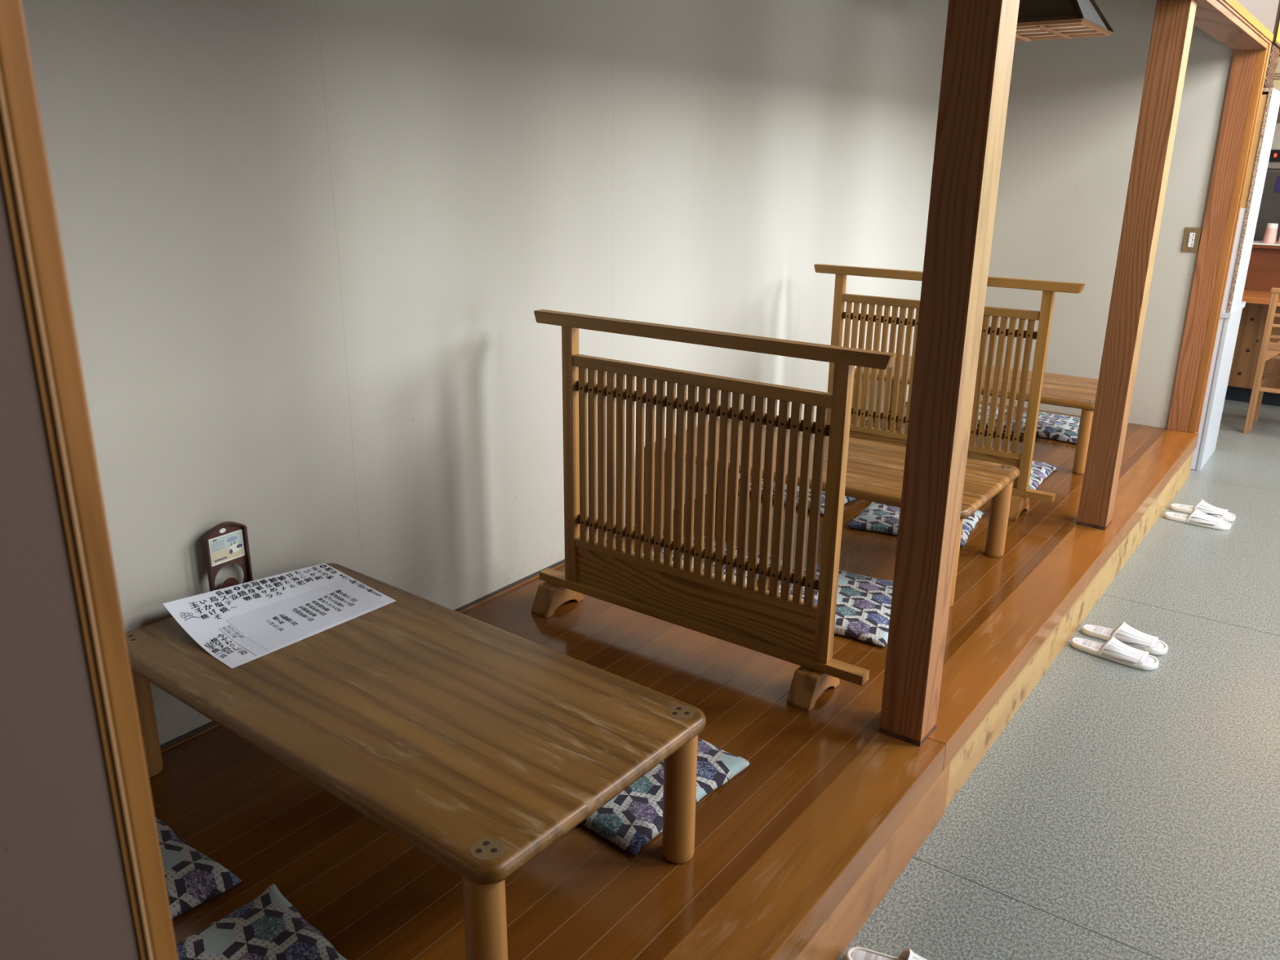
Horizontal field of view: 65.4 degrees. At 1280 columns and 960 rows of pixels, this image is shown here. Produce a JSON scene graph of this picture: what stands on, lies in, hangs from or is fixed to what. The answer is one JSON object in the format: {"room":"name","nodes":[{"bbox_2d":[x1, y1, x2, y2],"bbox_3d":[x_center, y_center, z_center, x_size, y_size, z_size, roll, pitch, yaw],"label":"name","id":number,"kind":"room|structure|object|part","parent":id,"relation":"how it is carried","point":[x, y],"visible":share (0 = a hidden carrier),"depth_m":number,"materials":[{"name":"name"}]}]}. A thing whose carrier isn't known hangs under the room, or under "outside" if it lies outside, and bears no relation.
{"room":"japanese restaurant","nodes":[
{"label":"japanese restaurant","id":0,"kind":"room"},
{"bbox_2d":[21,0,948,745],"bbox_3d":[0.060,-0.881,3.577,0.120,2.581,5.750,13,22,34],"label":"wall","id":1,"kind":"structure","parent":0,"point":[311,249],"depth_m":2.69,"materials":[{"name":"white paint"}]},
{"bbox_2d":[160,401,907,749],"bbox_3d":[0.098,0.134,3.862,0.006,0.012,5.465,13,22,34],"label":"baseboard","id":2,"kind":"structure","parent":1,"relation":"attached to","point":[211,723],"depth_m":3.08,"materials":[{"name":"brown wood"}]},
{"bbox_2d":[0,0,1279,959],"bbox_3d":[0.491,-1.024,1.612,0.118,3.600,8.120,13,22,34],"label":"wall","id":3,"kind":"structure","parent":0,"point":[64,893],"depth_m":0.65,"materials":[{"name":"beige paint"}]},
{"bbox_2d":[0,72,153,959],"bbox_3d":[-0.422,0.161,0.724,0.134,1.870,0.004,13,22,34],"label":"trim","id":4,"kind":"structure","parent":3,"relation":"attached to","point":[5,174],"depth_m":0.64,"materials":[{"name":"brown wood"}]},
{"bbox_2d":[0,0,177,959],"bbox_3d":[-0.412,0.167,0.737,0.136,1.850,0.018,13,22,34],"label":"trim","id":5,"kind":"structure","parent":3,"relation":"attached to","point":[16,72],"depth_m":0.63,"materials":[{"name":"brown wood"}]},
{"bbox_2d":[662,732,945,959],"bbox_3d":[-0.639,1.175,0.741,0.150,0.075,4.382,13,22,34],"label":"trim","id":6,"kind":"structure","parent":3,"relation":"attached to","point":[774,910],"depth_m":1.98,"materials":[{"name":"brown wood"}]},
{"bbox_2d":[879,0,1019,746],"bbox_3d":[0.660,-0.261,2.146,0.104,1.826,0.104,13,22,34],"label":"wooden post","id":7,"kind":"object","parent":6,"relation":"on","point":[980,34],"visible":1,"depth_m":2.10,"materials":[{"name":"brown wood"}]},
{"bbox_2d":[795,760,951,959],"bbox_3d":[-0.615,1.279,0.795,0.128,0.156,4.444,13,22,34],"label":"trim","id":8,"kind":"structure","parent":3,"relation":"attached to","point":[830,941],"depth_m":2.14,"materials":[{"name":"brown wood"}]},
{"bbox_2d":[927,428,1199,770],"bbox_3d":[1.746,0.214,3.810,0.150,0.075,3.623,13,22,34],"label":"trim","id":9,"kind":"structure","parent":3,"relation":"attached to","point":[979,673],"depth_m":3.13,"materials":[{"name":"brown wood"}]},
{"bbox_2d":[1075,0,1196,529],"bbox_3d":[1.754,-0.702,3.553,0.104,1.826,0.104,13,22,34],"label":"wooden post","id":10,"kind":"object","parent":9,"relation":"on","point":[1174,20],"visible":1,"depth_m":3.48,"materials":[{"name":"brown wood"}]},
{"bbox_2d":[1167,49,1257,431],"bbox_3d":[2.837,-1.139,4.951,0.096,1.826,0.110,13,22,34],"label":"post","id":11,"kind":"object","parent":9,"relation":"on","point":[1243,63],"visible":0.8,"depth_m":4.88,"materials":[{"name":"brown wood"}]},
{"bbox_2d":[1155,0,1268,50],"bbox_3d":[1.216,-1.354,2.540,0.136,0.024,5.416,13,22,34],"label":"trim","id":12,"kind":"structure","parent":3,"relation":"attached to","point":[1211,16],"depth_m":3.89,"materials":[{"name":"brown wood"}]},
{"bbox_2d":[1187,43,1271,432],"bbox_3d":[2.873,-1.130,4.886,0.036,1.849,0.044,13,22,34],"label":"trim","id":13,"kind":"structure","parent":3,"relation":"attached to","point":[1261,54],"depth_m":4.85,"materials":[{"name":"brown wood"}]},
{"bbox_2d":[1217,0,1273,44],"bbox_3d":[1.286,-1.383,2.509,0.016,0.032,5.466,13,22,34],"label":"trim","id":14,"kind":"structure","parent":3,"relation":"attached to","point":[1235,5],"depth_m":3.96,"materials":[{"name":"yellow wood"}]},
{"bbox_2d":[148,401,1166,959],"bbox_3d":[0.574,0.308,3.455,1.296,0.060,5.605,13,22,34],"label":"floor","id":15,"kind":"structure","parent":0,"point":[371,893],"depth_m":2.14,"materials":[{"name":"brown wood"}]},
{"bbox_2d":[155,816,241,919],"bbox_3d":[-1.055,0.756,1.844,0.436,0.038,0.432,14,22,35],"label":"floor cushion","id":16,"kind":"object","parent":15,"relation":"on","point":[192,877],"visible":0.14,"depth_m":1.87,"materials":[{"name":"fabric"}]},
{"bbox_2d":[175,880,346,959],"bbox_3d":[-0.662,0.845,1.565,0.435,0.047,0.437,16,23,39],"label":"floor cushion","id":17,"kind":"object","parent":15,"relation":"on","point":[268,926],"visible":0.99,"depth_m":1.70,"materials":[{"name":"fabric"}]},
{"bbox_2d":[124,563,706,959],"bbox_3d":[-0.511,0.543,2.055,1.190,0.326,0.590,14,22,36],"label":"table","id":18,"kind":"object","parent":15,"relation":"on","point":[479,745],"visible":0.76,"depth_m":1.85,"materials":[{"name":"brown wood"}]},
{"bbox_3d":[-1.099,0.513,2.184,0.064,0.292,0.064,14,22,36],"label":"leg","id":19,"kind":"part","parent":18,"relation":"part of","materials":[{"name":"brown wood"}]},
{"bbox_2d":[202,521,253,591],"bbox_3d":[-0.961,0.186,2.327,0.016,0.184,0.104,12,21,32],"label":"card stand","id":20,"kind":"object","parent":18,"relation":"on","point":[226,543],"visible":0.78,"depth_m":2.32,"materials":[{"name":"brown wood"}]},
{"bbox_2d":[162,563,395,668],"bbox_3d":[-0.810,0.276,2.258,0.305,0.054,0.440,13,22,34],"label":"menu sheet","id":21,"kind":"object","parent":18,"relation":"on","point":[238,624],"visible":1,"depth_m":2.24,"materials":[{"name":"paper"}]},
{"bbox_3d":[-0.238,0.726,1.550,0.064,0.292,0.064,14,22,36],"label":"leg","id":22,"kind":"part","parent":18,"relation":"part of","materials":[{"name":"brown wood"}]},
{"bbox_3d":[0.077,0.605,1.937,0.064,0.292,0.064,14,22,36],"label":"leg","id":23,"kind":"part","parent":18,"relation":"part of","materials":[{"name":"brown wood"}]},
{"bbox_2d":[579,737,751,857],"bbox_3d":[-0.040,0.639,2.238,0.423,0.039,0.422,15,23,37],"label":"floor cushion","id":24,"kind":"object","parent":15,"relation":"on","point":[633,817],"visible":0.23,"depth_m":2.09,"materials":[{"name":"fabric"}]},
{"bbox_2d":[643,533,782,584],"bbox_3d":[0.213,0.279,3.372,0.431,0.038,0.435,15,23,38],"label":"floor cushion","id":25,"kind":"object","parent":15,"relation":"on","point":[781,561],"visible":0.06,"depth_m":3.36,"materials":[{"name":"fabric"}]},
{"bbox_2d":[531,309,896,711],"bbox_3d":[0.135,0.049,2.669,1.070,0.905,0.176,13,22,34],"label":"screen","id":26,"kind":"object","parent":15,"relation":"on","point":[794,630],"visible":1,"depth_m":2.62,"materials":[{"name":"brown wood"}]},
{"bbox_3d":[0.133,0.323,2.758,0.794,0.114,0.010,13,22,34],"label":"panel","id":27,"kind":"part","parent":26,"relation":"part of","materials":[{"name":"brown wood"}]},
{"bbox_3d":[0.134,0.001,2.651,0.758,0.516,0.014,13,22,34],"label":"slat panel","id":28,"kind":"part","parent":26,"relation":"part of","materials":[{"name":"brown wood"}]},
{"bbox_3d":[0.132,0.391,2.779,1.070,0.026,0.042,13,22,34],"label":"rail","id":29,"kind":"part","parent":26,"relation":"part of","materials":[{"name":"brown wood"}]},
{"bbox_3d":[0.139,-0.366,2.534,1.067,0.033,0.040,13,22,34],"label":"rail","id":30,"kind":"part","parent":26,"relation":"part of","materials":[{"name":"brown wood"}]},
{"bbox_2d":[737,478,856,514],"bbox_3d":[0.699,0.032,4.154,0.433,0.039,0.432,16,23,39],"label":"floor cushion","id":31,"kind":"object","parent":15,"relation":"on","point":[846,499],"visible":0.09,"depth_m":4.02,"materials":[{"name":"fabric"}]},
{"bbox_2d":[768,564,893,647],"bbox_3d":[0.618,0.365,3.103,0.442,0.046,0.446,11,20,29],"label":"floor cushion","id":32,"kind":"object","parent":15,"relation":"on","point":[864,602],"visible":0.33,"depth_m":3.00,"materials":[{"name":"fabric"}]},
{"bbox_2d":[653,417,1019,606],"bbox_3d":[0.659,0.068,3.572,1.190,0.326,0.590,13,22,34],"label":"table","id":33,"kind":"object","parent":15,"relation":"on","point":[874,469],"visible":0.38,"depth_m":3.39,"materials":[{"name":"brown wood"}]},
{"bbox_3d":[0.066,0.044,3.682,0.064,0.292,0.064,13,22,34],"label":"leg","id":34,"kind":"part","parent":33,"relation":"part of","materials":[{"name":"brown wood"}]},
{"bbox_3d":[0.368,-0.080,4.079,0.064,0.292,0.064,13,22,34],"label":"leg","id":35,"kind":"part","parent":33,"relation":"part of","materials":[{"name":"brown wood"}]},
{"bbox_3d":[0.949,0.248,3.075,0.064,0.292,0.064,13,22,34],"label":"leg","id":36,"kind":"part","parent":33,"relation":"part of","materials":[{"name":"brown wood"}]},
{"bbox_3d":[1.250,0.124,3.472,0.064,0.292,0.064,13,22,34],"label":"leg","id":37,"kind":"part","parent":33,"relation":"part of","materials":[{"name":"brown wood"}]},
{"bbox_2d":[845,502,985,546],"bbox_3d":[1.067,0.140,3.831,0.431,0.038,0.434,10,20,27],"label":"floor cushion","id":38,"kind":"object","parent":15,"relation":"on","point":[877,517],"visible":0.3,"depth_m":3.75,"materials":[{"name":"fabric"}]},
{"bbox_2d":[813,263,1084,520],"bbox_3d":[1.163,-0.374,4.020,1.070,0.905,0.176,13,22,34],"label":"screen","id":39,"kind":"object","parent":15,"relation":"on","point":[1021,494],"visible":0.6,"depth_m":3.91,"materials":[{"name":"brown wood"}]},
{"bbox_3d":[1.161,-0.100,4.109,0.794,0.114,0.010,13,22,34],"label":"panel","id":40,"kind":"part","parent":39,"relation":"part of","materials":[{"name":"brown wood"}]},
{"bbox_3d":[1.162,-0.422,4.001,0.758,0.516,0.014,13,22,34],"label":"slat panel","id":41,"kind":"part","parent":39,"relation":"part of","materials":[{"name":"brown wood"}]},
{"bbox_3d":[1.166,-0.789,3.885,1.067,0.033,0.040,13,22,34],"label":"rail","id":42,"kind":"part","parent":39,"relation":"part of","materials":[{"name":"brown wood"}]},
{"bbox_3d":[1.159,-0.032,4.130,1.070,0.026,0.042,13,22,34],"label":"rail","id":43,"kind":"part","parent":39,"relation":"part of","materials":[{"name":"brown wood"}]},
{"bbox_2d":[850,355,1098,474],"bbox_3d":[1.687,-0.353,4.918,1.190,0.326,0.590,13,22,34],"label":"table","id":44,"kind":"object","parent":15,"relation":"on","point":[1062,390],"visible":0.25,"depth_m":4.55,"materials":[{"name":"brown wood"}]},
{"bbox_3d":[1.096,-0.379,5.034,0.064,0.292,0.064,13,22,34],"label":"leg","id":45,"kind":"part","parent":44,"relation":"part of","materials":[{"name":"brown wood"}]},
{"bbox_3d":[1.402,-0.502,5.427,0.064,0.292,0.064,13,22,34],"label":"leg","id":46,"kind":"part","parent":44,"relation":"part of","materials":[{"name":"brown wood"}]},
{"bbox_3d":[1.972,-0.172,4.418,0.064,0.292,0.064,13,22,34],"label":"leg","id":47,"kind":"part","parent":44,"relation":"part of","materials":[{"name":"brown wood"}]},
{"bbox_2d":[977,404,1008,426],"bbox_3d":[1.759,-0.380,5.474,0.424,0.038,0.421,12,21,31],"label":"floor cushion","id":48,"kind":"object","parent":15,"relation":"on","point":[988,406],"visible":0.06,"depth_m":5.37,"materials":[{"name":"fabric"}]},
{"bbox_2d":[994,411,1079,443],"bbox_3d":[2.140,-0.288,5.178,0.440,0.052,0.441,16,24,40],"label":"floor cushion","id":49,"kind":"object","parent":15,"relation":"on","point":[1063,428],"visible":0.5,"depth_m":5.07,"materials":[{"name":"fabric"}]},
{"bbox_2d":[1028,460,1058,489],"bbox_3d":[1.594,-0.053,4.450,0.431,0.039,0.433,12,21,33],"label":"floor cushion","id":50,"kind":"object","parent":15,"relation":"on","point":[1040,471],"visible":0.13,"depth_m":4.38,"materials":[{"name":"fabric"}]},
{"bbox_2d":[838,399,1279,959],"bbox_3d":[1.843,0.591,3.402,3.900,0.080,11.900,13,22,34],"label":"floor","id":51,"kind":"structure","parent":0,"point":[1121,811],"depth_m":2.59,"materials":[{"name":"grey plastic"}]},
{"bbox_2d":[845,946,927,959],"bbox_3d":[0.539,0.963,1.961,0.269,0.067,0.094,9,19,23],"label":"slipper","id":52,"kind":"object","parent":51,"relation":"on","point":[855,953],"visible":1,"depth_m":2.01,"materials":[{"name":"beige rubber"}]},
{"bbox_2d":[1071,635,1159,670],"bbox_3d":[1.562,0.550,3.280,0.269,0.067,0.094,14,22,35],"label":"slipper","id":53,"kind":"object","parent":51,"relation":"on","point":[1113,650],"visible":1,"depth_m":3.25,"materials":[{"name":"white plastic"}]},
{"bbox_2d":[1081,622,1168,655],"bbox_3d":[1.647,0.518,3.383,0.269,0.067,0.094,13,22,34],"label":"slipper","id":54,"kind":"object","parent":51,"relation":"on","point":[1125,633],"visible":0.98,"depth_m":3.35,"materials":[{"name":"white plastic"}]},
{"bbox_2d":[1164,508,1231,529],"bbox_3d":[2.529,0.163,4.517,0.269,0.067,0.094,12,21,33],"label":"slipper","id":55,"kind":"object","parent":51,"relation":"on","point":[1197,517],"visible":1,"depth_m":4.49,"materials":[{"name":"white plastic"}]},
{"bbox_2d":[1169,499,1235,521],"bbox_3d":[2.618,0.127,4.632,0.269,0.067,0.094,13,22,34],"label":"slipper","id":56,"kind":"object","parent":51,"relation":"on","point":[1202,505],"visible":0.93,"depth_m":4.60,"materials":[{"name":"beige rubber"}]},
{"bbox_2d":[1191,87,1279,471],"bbox_3d":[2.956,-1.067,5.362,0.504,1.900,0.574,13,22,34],"label":"sliding door","id":57,"kind":"structure","parent":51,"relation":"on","point":[1233,305],"depth_m":5.08,"materials":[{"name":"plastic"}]},
{"bbox_2d":[1220,301,1245,318],"bbox_3d":[2.954,-0.946,5.401,0.504,0.028,0.574,13,22,34],"label":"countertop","id":58,"kind":"structure","parent":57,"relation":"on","point":[1224,315],"depth_m":5.10,"materials":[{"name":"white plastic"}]},
{"bbox_2d":[1248,40,1279,88],"bbox_3d":[2.986,-2.032,4.915,0.250,0.212,0.320,13,22,34],"label":"woven basket","id":59,"kind":"object","parent":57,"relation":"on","point":[1274,53],"visible":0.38,"depth_m":4.80,"materials":[{"name":"wicker"}]},
{"bbox_2d":[1273,56,1279,91],"bbox_3d":[3.153,-2.069,5.106,0.260,0.168,0.125,13,22,34],"label":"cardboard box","id":60,"kind":"object","parent":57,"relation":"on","point":[1277,79],"visible":0.11,"depth_m":5.00,"materials":[{"name":"beige cardboard"}]},
{"bbox_2d":[1225,240,1279,406],"bbox_3d":[4.762,-0.908,6.313,2.470,1.053,0.720,13,22,34],"label":"counter","id":61,"kind":"object","parent":51,"relation":"on","point":[1263,274],"depth_m":6.71,"materials":[{"name":"brown wood"}]},
{"bbox_2d":[1262,222,1278,243],"bbox_3d":[4.248,-1.662,6.711,0.080,0.127,0.080,13,22,34],"label":"tumbler","id":62,"kind":"object","parent":61,"relation":"on","point":[1270,234],"visible":1,"depth_m":6.69,"materials":[{"name":"ceramic"}]},
{"bbox_2d":[1243,287,1279,433],"bbox_3d":[3.970,-0.708,5.961,0.448,0.872,0.420,13,22,34],"label":"chair","id":63,"kind":"object","parent":51,"relation":"on","point":[1268,350],"visible":1,"depth_m":5.92,"materials":[{"name":"brown wood"}]},
{"bbox_3d":[3.913,-0.590,6.274,0.032,0.455,0.032,13,22,34],"label":"leg","id":64,"kind":"part","parent":63,"relation":"part of","materials":[{"name":"brown wood"}]},
{"bbox_3d":[3.857,-0.760,5.784,0.363,0.042,0.020,13,22,34],"label":"seat rail","id":65,"kind":"part","parent":63,"relation":"part of","materials":[{"name":"brown wood"}]},
{"bbox_3d":[3.983,-0.748,5.964,0.440,0.024,0.380,13,22,34],"label":"seat","id":66,"kind":"part","parent":63,"relation":"part of","materials":[{"name":"brown wood"}]},
{"bbox_2d":[1253,123,1279,241],"bbox_3d":[4.809,-1.650,7.353,0.950,1.831,0.735,13,22,34],"label":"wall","id":67,"kind":"structure","parent":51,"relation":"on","point":[1269,208],"depth_m":7.04,"materials":[{"name":"grey paint"}]},
{"bbox_3d":[4.601,-1.546,7.093,0.930,1.225,0.029,13,22,34],"label":"door","id":68,"kind":"part","parent":67,"relation":"part of","materials":[{"name":"grey metal"}]},
{"bbox_3d":[4.820,-2.259,7.163,0.950,0.044,0.720,13,22,34],"label":"panel","id":69,"kind":"part","parent":67,"relation":"part of","materials":[{"name":"metal"}]},
{"bbox_3d":[4.817,-2.318,7.140,0.950,0.080,0.730,13,22,34],"label":"control panel","id":70,"kind":"part","parent":67,"relation":"part of","materials":[{"name":"plastic"}]},
{"bbox_2d":[945,450,1194,808],"bbox_3d":[1.767,0.319,3.863,0.123,0.156,3.554,13,22,34],"label":"trim","id":71,"kind":"structure","parent":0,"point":[974,749],"depth_m":3.16,"materials":[{"name":"beige wood"}]},
{"bbox_2d":[980,0,1234,428],"bbox_3d":[2.297,-1.414,5.308,1.316,2.581,0.115,13,22,34],"label":"wall","id":72,"kind":"structure","parent":0,"point":[1073,106],"depth_m":5.17,"materials":[{"name":"white paint"}]},
{"bbox_2d":[1182,226,1201,252],"bbox_3d":[2.739,-1.193,4.950,0.071,0.120,0.013,13,22,34],"label":"light switch","id":73,"kind":"object","parent":72,"relation":"attached to","point":[1192,235],"visible":1,"depth_m":4.95,"materials":[{"name":"brown wood"}]},
{"bbox_2d":[1272,0,1279,123],"bbox_3d":[5.686,-2.579,7.003,2.800,3.831,0.120,13,22,34],"label":"wall","id":74,"kind":"structure","parent":0,"point":[1278,7],"depth_m":7.42,"materials":[{"name":"white paint"}]},
{"bbox_2d":[1274,11,1279,51],"bbox_3d":[4.141,-2.872,5.444,1.030,0.950,0.050,13,22,34],"label":"lit panel","id":75,"kind":"object","parent":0,"point":[1277,37],"visible":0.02,"depth_m":5.83,"materials":[{"name":"yellow"}]},
{"bbox_3d":[4.147,-2.878,5.437,1.015,0.895,0.030,13,22,34],"label":"panel","id":76,"kind":"part","parent":75,"relation":"part of","materials":[{"name":"yellow"}]},
{"bbox_3d":[0.596,-2.018,2.798,1.430,0.070,5.700,13,22,34],"label":"platform","id":77,"kind":"object","parent":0,"visible":0},
{"bbox_2d":[1014,0,1113,41],"bbox_3d":[1.650,-2.113,4.096,0.514,0.521,0.514,13,22,34],"label":"hanging lamp","id":78,"kind":"object","parent":77,"relation":"hanging from","point":[1037,20],"visible":0.52,"depth_m":3.98,"materials":[{"name":"wood"}]},
{"bbox_3d":[1.542,-1.934,4.003,0.484,0.197,0.129,13,22,34],"label":"shade panel","id":79,"kind":"part","parent":78,"relation":"part of","materials":[{"name":"brown fabric"}]},
{"bbox_2d":[1016,22,1097,37],"bbox_3d":[1.647,-1.883,4.170,0.470,0.002,0.470,13,22,34],"label":"diffuser","id":80,"kind":"object","parent":78,"relation":"attached to","point":[1023,29],"depth_m":4.11,"materials":[{"name":"wood"}]},
{"bbox_3d":[1.791,-1.943,4.039,0.129,0.197,0.484,13,22,34],"label":"shade panel","id":81,"kind":"part","parent":78,"relation":"part of","materials":[{"name":"paper"}]}
]}

